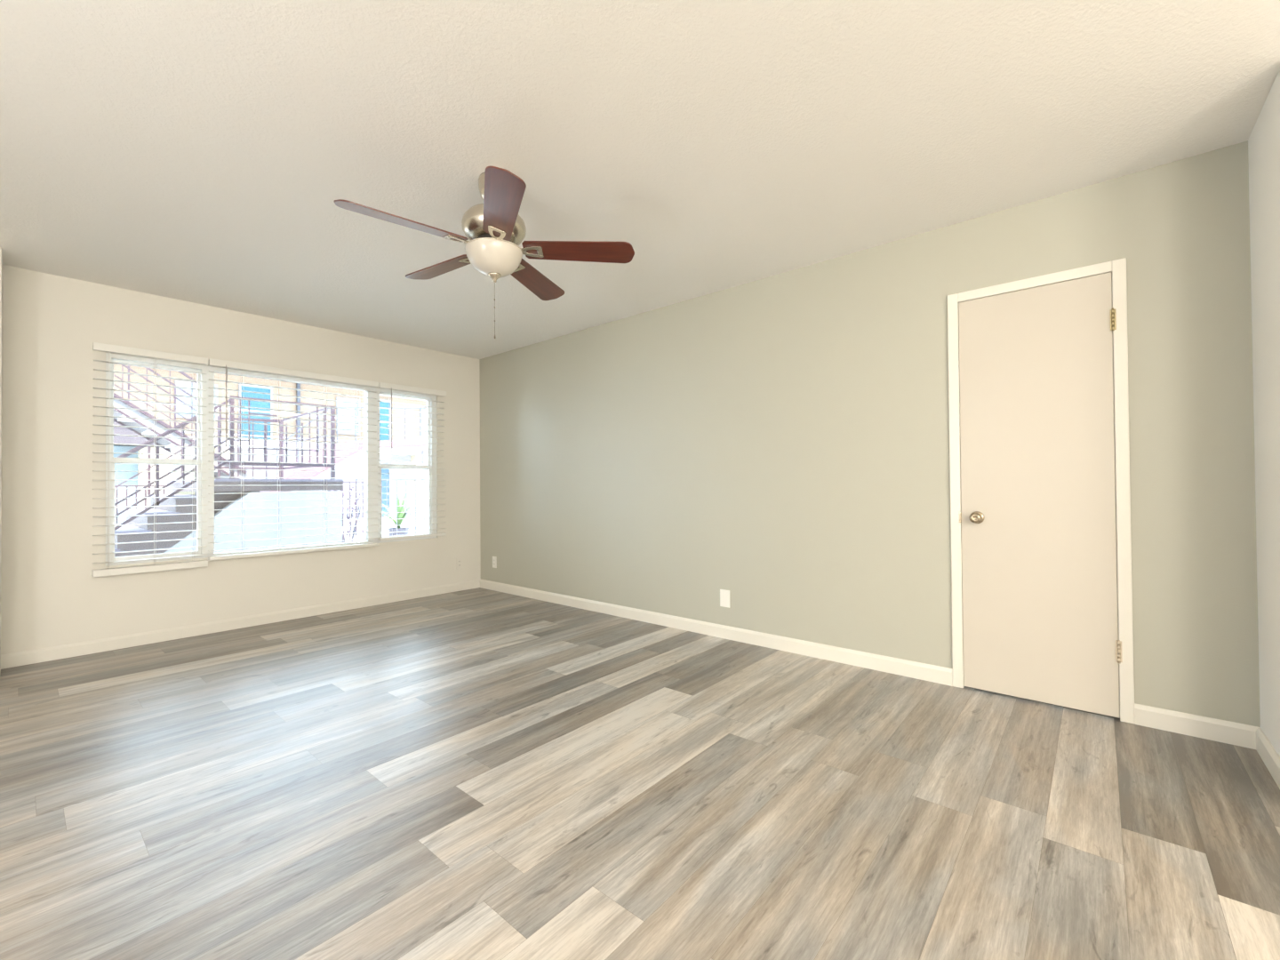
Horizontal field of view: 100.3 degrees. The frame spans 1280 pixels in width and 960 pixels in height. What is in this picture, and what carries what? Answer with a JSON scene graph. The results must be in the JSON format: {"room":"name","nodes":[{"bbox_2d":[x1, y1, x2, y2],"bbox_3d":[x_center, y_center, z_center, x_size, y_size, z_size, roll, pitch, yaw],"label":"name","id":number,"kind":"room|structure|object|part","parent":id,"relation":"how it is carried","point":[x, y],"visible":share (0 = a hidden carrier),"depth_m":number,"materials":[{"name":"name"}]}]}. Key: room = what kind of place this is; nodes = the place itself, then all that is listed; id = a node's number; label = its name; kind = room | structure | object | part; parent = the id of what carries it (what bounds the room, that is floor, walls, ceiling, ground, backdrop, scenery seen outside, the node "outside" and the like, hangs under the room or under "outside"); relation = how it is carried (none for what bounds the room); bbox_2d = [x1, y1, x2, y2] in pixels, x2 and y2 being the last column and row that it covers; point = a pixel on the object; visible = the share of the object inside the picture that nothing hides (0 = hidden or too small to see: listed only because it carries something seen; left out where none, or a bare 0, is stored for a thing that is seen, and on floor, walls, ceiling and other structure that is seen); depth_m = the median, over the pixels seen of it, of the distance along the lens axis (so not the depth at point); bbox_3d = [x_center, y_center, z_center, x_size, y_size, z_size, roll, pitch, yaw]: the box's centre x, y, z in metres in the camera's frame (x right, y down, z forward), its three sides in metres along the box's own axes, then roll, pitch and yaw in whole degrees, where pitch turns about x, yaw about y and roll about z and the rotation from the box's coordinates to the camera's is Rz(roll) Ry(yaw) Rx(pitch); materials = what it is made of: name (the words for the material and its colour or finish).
{"room":"empty living room","nodes":[
{"label":"empty living room","id":0,"kind":"room"},
{"bbox_2d":[0,248,2,673],"bbox_3d":[-3.760,-0.087,3.067,0.340,2.440,0.120,-1,-1,41],"label":"wall","id":1,"kind":"structure","parent":0,"point":[1,254],"depth_m":3.03,"materials":[{"name":"beige paint"}]},
{"bbox_2d":[0,264,480,655],"bbox_3d":[-3.921,-0.083,3.263,0.160,2.440,6.600,-1,-1,41],"label":"wall","id":2,"kind":"structure","parent":0,"point":[51,596],"depth_m":3.66,"materials":[{"name":"beige paint"}]},
{"bbox_2d":[0,579,479,669],"bbox_3d":[-3.852,1.093,3.190,0.010,0.085,6.586,-1,-1,41],"label":"baseboard","id":3,"kind":"structure","parent":2,"relation":"attached to","point":[19,659],"depth_m":3.95,"materials":[{"name":"beige paint"}]},
{"bbox_2d":[105,352,437,568],"bbox_3d":[-2.827,-0.128,4.480,0.089,1.442,2.352,-1,-1,41],"label":"window","id":4,"kind":"structure","parent":2,"relation":"in","point":[370,477],"depth_m":3.98,"materials":[{"name":"white plastic"}]},
{"bbox_2d":[91,342,207,577],"bbox_3d":[-3.384,-0.131,3.713,0.068,1.531,0.594,-1,-1,41],"label":"window blind","id":5,"kind":"object","parent":4,"relation":"attached to","point":[98,347],"visible":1,"depth_m":3.69,"materials":[{"name":"white plastic"}]},
{"bbox_3d":[-3.528,-0.134,3.545,0.064,1.443,0.002,-1,-1,41],"label":"ladder cord","id":6,"kind":"part","parent":5,"relation":"part of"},
{"bbox_3d":[-3.378,0.611,3.705,0.060,0.046,0.590,-1,-1,41],"label":"rail","id":7,"kind":"part","parent":5,"relation":"part of","materials":[{"name":"white plastic"}]},
{"bbox_3d":[-3.390,-0.872,3.721,0.068,0.049,0.594,-1,-1,41],"label":"head rail","id":8,"kind":"part","parent":5,"relation":"part of","materials":[{"name":"white plastic"}]},
{"bbox_3d":[-3.378,-0.133,3.720,0.064,1.443,0.002,-1,-1,41],"label":"ladder cord","id":9,"kind":"part","parent":5,"relation":"part of","materials":[{"name":"white fabric"}]},
{"bbox_3d":[-3.442,-0.466,3.808,0.028,0.710,0.476,-1,-1,41],"label":"sash","id":10,"kind":"part","parent":4,"relation":"part of","materials":[{"name":"white plastic"}]},
{"bbox_3d":[-3.414,0.200,3.781,0.028,0.704,0.476,-1,-1,41],"label":"sash","id":11,"kind":"part","parent":4,"relation":"part of","materials":[{"name":"white plastic"}]},
{"bbox_3d":[-2.793,0.585,4.448,0.016,0.016,2.352,-1,-1,41],"label":"sill","id":12,"kind":"part","parent":4,"relation":"part of","materials":[{"name":"white paint"}]},
{"bbox_2d":[208,358,379,560],"bbox_3d":[-2.785,-0.149,4.404,0.078,1.489,1.222,-1,-1,41],"label":"window blind","id":13,"kind":"object","parent":4,"relation":"attached to","point":[212,362],"visible":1,"depth_m":4.35,"materials":[{"name":"white plastic"}]},
{"bbox_3d":[-3.052,-0.143,4.099,0.064,1.421,0.002,-1,-1,41],"label":"ladder cord","id":14,"kind":"part","parent":13,"relation":"part of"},
{"bbox_3d":[-2.783,0.582,4.399,0.060,0.026,1.218,-1,-1,41],"label":"rail","id":15,"kind":"part","parent":13,"relation":"part of","materials":[{"name":"white plastic"}]},
{"bbox_3d":[-2.795,-0.869,4.415,0.068,0.049,1.222,-1,-1,41],"label":"head rail","id":16,"kind":"part","parent":13,"relation":"part of","materials":[{"name":"white plastic"}]},
{"bbox_3d":[-2.675,-0.141,4.540,0.064,1.421,0.002,-1,-1,41],"label":"ladder cord","id":17,"kind":"part","parent":13,"relation":"part of","materials":[{"name":"white fabric"}]},
{"bbox_3d":[-2.281,-0.461,5.162,0.028,0.710,0.508,-1,-1,41],"label":"sash","id":18,"kind":"part","parent":4,"relation":"part of","materials":[{"name":"white plastic"}]},
{"bbox_3d":[-2.253,0.206,5.135,0.028,0.704,0.508,-1,-1,41],"label":"sash","id":19,"kind":"part","parent":4,"relation":"part of","materials":[{"name":"white plastic"}]},
{"bbox_2d":[376,382,446,540],"bbox_3d":[-2.171,-0.168,5.120,0.078,1.446,0.653,-1,-1,41],"label":"window blind","id":20,"kind":"object","parent":4,"relation":"attached to","point":[382,385],"visible":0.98,"depth_m":5.08,"materials":[{"name":"white plastic"}]},
{"bbox_3d":[-2.317,-0.161,4.957,0.064,1.378,0.002,-1,-1,41],"label":"ladder cord","id":21,"kind":"part","parent":20,"relation":"part of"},
{"bbox_3d":[-2.181,-0.867,5.131,0.068,0.049,0.653,-1,-1,41],"label":"head rail","id":22,"kind":"part","parent":20,"relation":"part of","materials":[{"name":"white plastic"}]},
{"bbox_3d":[-2.169,0.542,5.115,0.060,0.026,0.649,-1,-1,41],"label":"rail","id":23,"kind":"part","parent":20,"relation":"part of","materials":[{"name":"white plastic"}]},
{"bbox_3d":[-2.050,-0.160,5.269,0.064,1.378,0.002,-1,-1,41],"label":"ladder cord","id":24,"kind":"part","parent":20,"relation":"part of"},
{"bbox_2d":[456,557,462,568],"bbox_3d":[-1.864,0.860,5.513,0.009,0.117,0.070,-1,-1,41],"label":"outlet plate","id":25,"kind":"object","parent":2,"relation":"attached to","point":[459,561],"visible":1,"depth_m":5.51,"materials":[{"name":"beige paint"}]},
{"bbox_2d":[0,587,1279,959],"bbox_3d":[-0.507,1.136,0.298,8.950,0.120,6.750,-1,-1,41],"label":"floor","id":26,"kind":"structure","parent":0,"point":[479,773],"depth_m":1.79,"materials":[{"name":"grey laminate"}]},
{"bbox_2d":[0,0,1279,359],"bbox_3d":[-0.519,-1.463,0.384,9.110,0.200,6.850,-1,-1,41],"label":"ceiling","id":27,"kind":"structure","parent":0,"point":[196,151],"depth_m":2.05,"materials":[{"name":"white paint"}]},
{"bbox_2d":[333,166,634,338],"bbox_3d":[-0.685,-0.983,2.388,1.173,0.711,1.190,-1,-1,41],"label":"ceiling fan","id":28,"kind":"object","parent":27,"relation":"hanging from","point":[494,229],"visible":1,"depth_m":2.31,"materials":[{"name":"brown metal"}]},
{"bbox_3d":[-0.950,-1.038,2.150,0.494,0.006,0.141,2,12,-37],"label":"fan blade","id":29,"kind":"part","parent":28,"relation":"part of","materials":[{"name":"brown wood"}]},
{"bbox_3d":[-0.958,-1.030,2.594,0.494,0.006,0.141,0,12,35],"label":"fan blade","id":30,"kind":"part","parent":28,"relation":"part of","materials":[{"name":"brown wood"}]},
{"bbox_3d":[-0.648,-0.968,2.377,0.248,0.113,0.248,-1,-1,41],"label":"lamp shade","id":31,"kind":"part","parent":28,"relation":"part of","materials":[{"name":"white glass"}]},
{"bbox_3d":[-0.646,-0.763,2.374,0.002,0.239,0.003,-1,-1,41],"label":"pull chain","id":32,"kind":"part","parent":28,"relation":"part of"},
{"bbox_3d":[-0.525,-1.032,2.020,0.141,0.006,0.494,16,-6,-18],"label":"fan blade","id":33,"kind":"part","parent":28,"relation":"part of","materials":[{"name":"brown wood"}]},
{"bbox_3d":[-0.538,-1.019,2.739,0.141,0.006,0.494,-13,-5,16],"label":"fan blade","id":34,"kind":"part","parent":28,"relation":"part of","materials":[{"name":"brown wood"}]},
{"bbox_3d":[-0.270,-1.020,2.384,0.494,0.006,0.141,1,-15,-1],"label":"fan blade","id":35,"kind":"part","parent":28,"relation":"part of","materials":[{"name":"brown wood"}]},
{"bbox_2d":[479,140,1260,727],"bbox_3d":[0.407,-0.111,3.997,5.776,2.440,0.150,-1,-1,41],"label":"wall","id":36,"kind":"structure","parent":0,"point":[780,443],"depth_m":3.12,"materials":[{"name":"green paint"}]},
{"bbox_2d":[492,556,496,567],"bbox_3d":[-1.509,0.851,5.532,0.070,0.117,0.009,-1,-1,41],"label":"outlet plate","id":37,"kind":"object","parent":36,"relation":"attached to","point":[494,558],"visible":1,"depth_m":5.52,"materials":[{"name":"white plastic"}]},
{"bbox_2d":[480,578,952,686],"bbox_3d":[-0.028,1.072,4.258,4.424,0.088,0.014,-1,-1,41],"label":"baseboard","id":38,"kind":"structure","parent":36,"relation":"attached to","point":[914,669],"depth_m":3.57,"materials":[{"name":"white paint"}]},
{"bbox_2d":[720,589,730,607],"bbox_3d":[0.594,0.827,3.730,0.080,0.120,0.007,-1,-1,41],"label":"outlet plate","id":39,"kind":"object","parent":36,"relation":"attached to","point":[724,595],"visible":1,"depth_m":3.73,"materials":[{"name":"white plastic"}]},
{"bbox_2d":[947,257,1135,723],"bbox_3d":[1.910,0.048,2.600,0.703,2.067,0.131,-1,-1,41],"label":"door","id":40,"kind":"structure","parent":36,"relation":"in","point":[1041,536],"depth_m":2.56,"materials":[{"name":"white paint"}]},
{"bbox_3d":[1.661,0.053,2.812,0.048,2.067,0.016,-1,-1,41],"label":"casing","id":41,"kind":"part","parent":40,"relation":"part of","materials":[{"name":"white paint"}]},
{"bbox_3d":[1.677,0.196,2.796,0.012,0.055,0.014,-1,-1,41],"label":"latch plate","id":42,"kind":"part","parent":40,"relation":"part of","materials":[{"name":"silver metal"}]},
{"bbox_3d":[1.707,0.193,2.715,0.055,0.055,0.043,-1,-1,41],"label":"knob","id":43,"kind":"part","parent":40,"relation":"part of","materials":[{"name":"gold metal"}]},
{"bbox_3d":[1.901,-0.961,2.610,0.607,0.048,0.016,-1,-1,41],"label":"casing","id":44,"kind":"part","parent":40,"relation":"part of","materials":[{"name":"white paint"}]},
{"bbox_3d":[2.158,0.044,2.386,0.048,2.067,0.016,-1,-1,41],"label":"casing","id":45,"kind":"part","parent":40,"relation":"part of","materials":[{"name":"white paint"}]},
{"bbox_2d":[1134,703,1260,749],"bbox_3d":[2.325,1.030,2.240,0.368,0.088,0.014,-1,-1,41],"label":"baseboard","id":46,"kind":"structure","parent":36,"relation":"attached to","point":[1199,726],"depth_m":2.23,"materials":[{"name":"white paint"}]},
{"bbox_2d":[1248,68,1279,756],"bbox_3d":[2.346,-0.149,1.914,0.120,2.440,0.610,-1,-1,41],"label":"wall","id":47,"kind":"structure","parent":0,"point":[1264,140],"depth_m":1.97,"materials":[{"name":"white paint"}]},
{"bbox_2d":[1256,728,1279,789],"bbox_3d":[2.281,1.027,1.916,0.014,0.088,0.536,-1,-1,41],"label":"baseboard","id":48,"kind":"structure","parent":47,"relation":"attached to","point":[1268,755],"depth_m":1.97,"materials":[{"name":"white paint"}]},
{"label":"outside","id":49,"kind":"structure","parent":0,"visible":0},
{"bbox_2d":[344,515,428,542],"bbox_3d":[-10.219,1.510,14.322,23.840,0.100,30.000,-1,-1,41],"label":"ground","id":50,"kind":"structure","parent":49,"point":[418,520],"depth_m":17.08,"materials":[{"name":"concrete"}]},
{"bbox_2d":[114,485,165,523],"bbox_3d":[-7.874,0.725,7.886,0.026,1.291,1.503,-1,-1,41],"label":"metal fence","id":51,"kind":"object","parent":50,"relation":"on","point":[125,486],"visible":0.09,"depth_m":8.05,"materials":[{"name":"metal"}]},
{"bbox_3d":[-7.878,0.090,7.894,0.022,0.022,1.480,-1,-1,41],"label":"rail","id":52,"kind":"part","parent":51,"relation":"part of","materials":[{"name":"metal"}]},
{"bbox_2d":[113,421,170,523],"bbox_3d":[-9.339,0.141,9.147,2.150,2.510,2.280,-1,-1,41],"label":"outbuilding","id":53,"kind":"structure","parent":50,"relation":"on","point":[117,430],"depth_m":8.88,"materials":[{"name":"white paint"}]},
{"bbox_2d":[113,364,343,557],"bbox_3d":[-6.072,-0.785,6.362,3.460,4.248,3.440,-1,-1,41],"label":"staircase","id":54,"kind":"structure","parent":50,"relation":"on","point":[248,485],"depth_m":5.99,"materials":[{"name":"white paint"}]},
{"bbox_3d":[-6.812,-1.363,6.617,0.012,1.634,2.327,-1,-1,41],"label":"sloping rail","id":55,"kind":"part","parent":54,"relation":"part of","materials":[{"name":"metal"}]},
{"bbox_3d":[-6.040,0.072,6.166,0.016,1.136,1.460,-1,-1,41],"label":"sloping rail","id":56,"kind":"part","parent":54,"relation":"part of","materials":[{"name":"metal"}]},
{"bbox_3d":[-6.043,-0.248,6.170,0.026,1.144,1.466,-1,-1,41],"label":"railing","id":57,"kind":"part","parent":54,"relation":"part of","materials":[{"name":"metal"}]},
{"bbox_3d":[-6.815,-1.683,6.620,0.016,1.637,2.329,-1,-1,41],"label":"sloping rail","id":58,"kind":"part","parent":54,"relation":"part of","materials":[{"name":"metal"}]},
{"bbox_3d":[-7.436,-1.572,7.337,0.014,1.832,2.608,-1,-1,41],"label":"sloping rail","id":59,"kind":"part","parent":54,"relation":"part of","materials":[{"name":"metal"}]},
{"bbox_3d":[-4.897,0.367,5.158,0.026,1.191,1.526,-1,-1,41],"label":"sloping rail","id":60,"kind":"part","parent":54,"relation":"part of","materials":[{"name":"metal"}]},
{"bbox_3d":[-4.898,0.247,5.160,0.018,1.184,1.521,-1,-1,41],"label":"sloping rail","id":61,"kind":"part","parent":54,"relation":"part of","materials":[{"name":"metal"}]},
{"bbox_3d":[-4.899,0.137,5.161,0.018,1.184,1.521,-1,-1,41],"label":"sloping rail","id":62,"kind":"part","parent":54,"relation":"part of","materials":[{"name":"metal"}]},
{"bbox_3d":[-4.902,-0.273,5.165,0.026,1.191,1.526,-1,-1,41],"label":"railing","id":63,"kind":"part","parent":54,"relation":"part of","materials":[{"name":"metal"}]},
{"bbox_3d":[-7.439,-1.967,7.341,0.022,1.838,2.613,-1,-1,41],"label":"railing","id":64,"kind":"part","parent":54,"relation":"part of","materials":[{"name":"metal"}]},
{"bbox_3d":[-6.063,0.462,7.100,0.220,1.770,0.240,-1,-1,41],"label":"support post","id":65,"kind":"part","parent":54,"relation":"part of","materials":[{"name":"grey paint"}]},
{"bbox_3d":[-6.818,-2.078,6.625,0.026,1.645,2.335,-1,-1,41],"label":"railing","id":66,"kind":"part","parent":54,"relation":"part of","materials":[{"name":"metal"}]},
{"bbox_3d":[-4.399,-0.450,5.756,0.036,0.875,0.036,-1,-1,41],"label":"post","id":67,"kind":"part","parent":54,"relation":"part of","materials":[{"name":"metal"}]},
{"bbox_3d":[-5.407,-0.165,7.462,0.026,0.026,0.760,-1,-1,41],"label":"rail","id":68,"kind":"part","parent":54,"relation":"part of","materials":[{"name":"metal"}]},
{"bbox_3d":[-5.413,-0.845,7.470,0.026,0.066,0.761,-1,-1,41],"label":"railing","id":69,"kind":"part","parent":54,"relation":"part of","materials":[{"name":"metal"}]},
{"bbox_3d":[-4.077,-0.890,6.140,0.030,0.030,1.040,-1,-1,41],"label":"railing","id":70,"kind":"part","parent":54,"relation":"part of","materials":[{"name":"metal"}]},
{"bbox_3d":[-4.071,-0.175,6.132,0.034,0.034,1.000,-1,-1,41],"label":"rail","id":71,"kind":"part","parent":54,"relation":"part of","materials":[{"name":"metal"}]},
{"bbox_3d":[-4.452,-0.177,7.117,1.780,0.026,0.026,-1,-1,41],"label":"rail","id":72,"kind":"part","parent":54,"relation":"part of","materials":[{"name":"metal"}]},
{"bbox_3d":[-4.457,-0.876,7.125,1.780,0.026,0.026,-1,-1,41],"label":"railing","id":73,"kind":"part","parent":54,"relation":"part of","materials":[{"name":"metal"}]},
{"bbox_3d":[-4.455,-0.537,7.121,1.780,0.014,0.014,-1,-1,41],"label":"rail","id":74,"kind":"part","parent":54,"relation":"part of","materials":[{"name":"metal"}]},
{"bbox_3d":[-3.748,-0.447,6.515,0.036,0.875,0.036,-1,-1,41],"label":"post","id":75,"kind":"part","parent":54,"relation":"part of","materials":[{"name":"metal"}]},
{"bbox_2d":[113,363,426,518],"bbox_3d":[-14.998,-1.442,19.749,5.600,6.000,24.600,-1,-1,41],"label":"apartment building","id":76,"kind":"structure","parent":50,"relation":"on","point":[394,474],"depth_m":20.13,"materials":[{"name":"beige"}]},
{"bbox_3d":[-14.931,-2.662,17.983,0.027,1.100,1.000,-1,-1,41],"label":"pane","id":77,"kind":"part","parent":76,"relation":"part of","materials":[{"name":"glass"}]},
{"bbox_3d":[-13.830,-2.382,19.232,0.068,2.030,1.010,-1,-1,41],"label":"door frame","id":78,"kind":"part","parent":76,"relation":"part of","materials":[{"name":"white paint"}]},
{"bbox_3d":[-13.838,-2.347,19.238,0.049,1.960,0.870,-1,-1,41],"label":"door","id":79,"kind":"part","parent":76,"relation":"part of","materials":[{"name":"teal paint"}]},
{"bbox_3d":[-13.165,-1.929,18.179,0.040,0.890,24.000,-1,-1,41],"label":"walkway rail","id":80,"kind":"part","parent":76,"relation":"part of","materials":[{"name":"white paint"}]},
{"bbox_3d":[-11.822,-2.572,21.607,0.027,1.350,0.750,-1,-1,41],"label":"pane","id":81,"kind":"part","parent":76,"relation":"part of","materials":[{"name":"glass"}]},
{"bbox_3d":[-11.016,-2.349,22.529,0.049,1.990,0.900,-1,-1,41],"label":"door","id":82,"kind":"part","parent":76,"relation":"part of","materials":[{"name":"teal paint"}]},
{"bbox_3d":[-11.018,0.491,22.468,0.049,2.130,0.920,-1,-1,41],"label":"door","id":83,"kind":"part","parent":76,"relation":"part of","materials":[{"name":"teal paint"}]},
{"bbox_3d":[-11.008,-2.384,22.523,0.068,2.060,1.040,-1,-1,41],"label":"door frame","id":84,"kind":"part","parent":76,"relation":"part of","materials":[{"name":"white paint"}]},
{"bbox_3d":[-11.011,0.456,22.461,0.068,2.200,1.060,-1,-1,41],"label":"door frame","id":85,"kind":"part","parent":76,"relation":"part of","materials":[{"name":"white paint"}]},
{"bbox_3d":[-9.397,-2.586,24.435,0.027,1.200,1.200,-1,-1,41],"label":"pane","id":86,"kind":"part","parent":76,"relation":"part of","materials":[{"name":"glass"}]},
{"bbox_2d":[262,407,428,529],"bbox_3d":[-7.305,-0.302,13.840,1.140,3.465,4.151,-1,-1,41],"label":"staircase","id":87,"kind":"structure","parent":50,"relation":"on","point":[382,444],"depth_m":13.29,"materials":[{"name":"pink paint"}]},
{"bbox_3d":[-7.595,0.503,13.393,0.140,1.850,0.140,-1,-1,41],"label":"support post","id":88,"kind":"part","parent":87,"relation":"part of","materials":[{"name":"white paint"}]},
{"bbox_3d":[-6.936,-1.353,13.554,0.030,1.376,4.111,-1,-1,41],"label":"handrail","id":89,"kind":"part","parent":87,"relation":"part of","materials":[{"name":"grey metal"}]},
{"bbox_3d":[-6.894,-0.182,13.486,0.059,1.590,4.150,-1,-1,41],"label":"edge trim","id":90,"kind":"part","parent":87,"relation":"part of","materials":[{"name":"white paint"}]},
{"bbox_3d":[-6.100,0.260,15.142,0.140,2.350,0.140,-1,-1,41],"label":"support post","id":91,"kind":"part","parent":87,"relation":"part of","materials":[{"name":"white paint"}]},
{"bbox_2d":[344,486,364,542],"bbox_3d":[-4.909,0.733,8.901,0.533,1.252,0.759,-1,-1,41],"label":"shrub","id":92,"kind":"object","parent":50,"relation":"on","point":[354,502],"visible":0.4,"depth_m":8.96,"materials":[{"name":"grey plant"}]},
{"bbox_2d":[342,480,382,542],"bbox_3d":[-4.593,0.686,8.640,0.026,1.331,0.820,-1,-1,41],"label":"metal fence","id":93,"kind":"object","parent":50,"relation":"on","point":[343,482],"visible":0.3,"depth_m":8.64,"materials":[{"name":"metal"}]},
{"bbox_3d":[-4.596,0.031,8.650,0.022,0.022,0.800,-1,-1,41],"label":"rail","id":94,"kind":"part","parent":93,"relation":"part of","materials":[{"name":"metal"}]},
{"bbox_2d":[355,479,428,535],"bbox_3d":[-5.216,0.682,11.448,0.026,1.411,1.671,-1,-1,41],"label":"metal fence","id":95,"kind":"object","parent":50,"relation":"on","point":[356,479],"visible":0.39,"depth_m":11.60,"materials":[{"name":"white metal"}]},
{"bbox_3d":[-5.220,-0.013,11.457,0.022,0.022,1.650,-1,-1,41],"label":"rail","id":96,"kind":"part","parent":95,"relation":"part of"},
{"bbox_3d":[-4.946,0.689,11.763,0.026,1.400,0.026,-1,-1,41],"label":"post","id":97,"kind":"part","parent":95,"relation":"part of","materials":[{"name":"white metal"}]},
{"bbox_2d":[382,495,425,535],"bbox_3d":[-5.436,0.841,12.080,1.365,1.110,1.286,0,-1,-22],"label":"potted plant","id":98,"kind":"object","parent":50,"relation":"on","point":[402,502],"visible":0.73,"depth_m":11.90,"materials":[{"name":"green plant"}]},
{"bbox_3d":[-5.410,1.235,11.978,0.480,0.320,0.480,-1,-1,41],"label":"planter","id":99,"kind":"part","parent":98,"relation":"part of","materials":[{"name":"white ceramic"}]}
]}

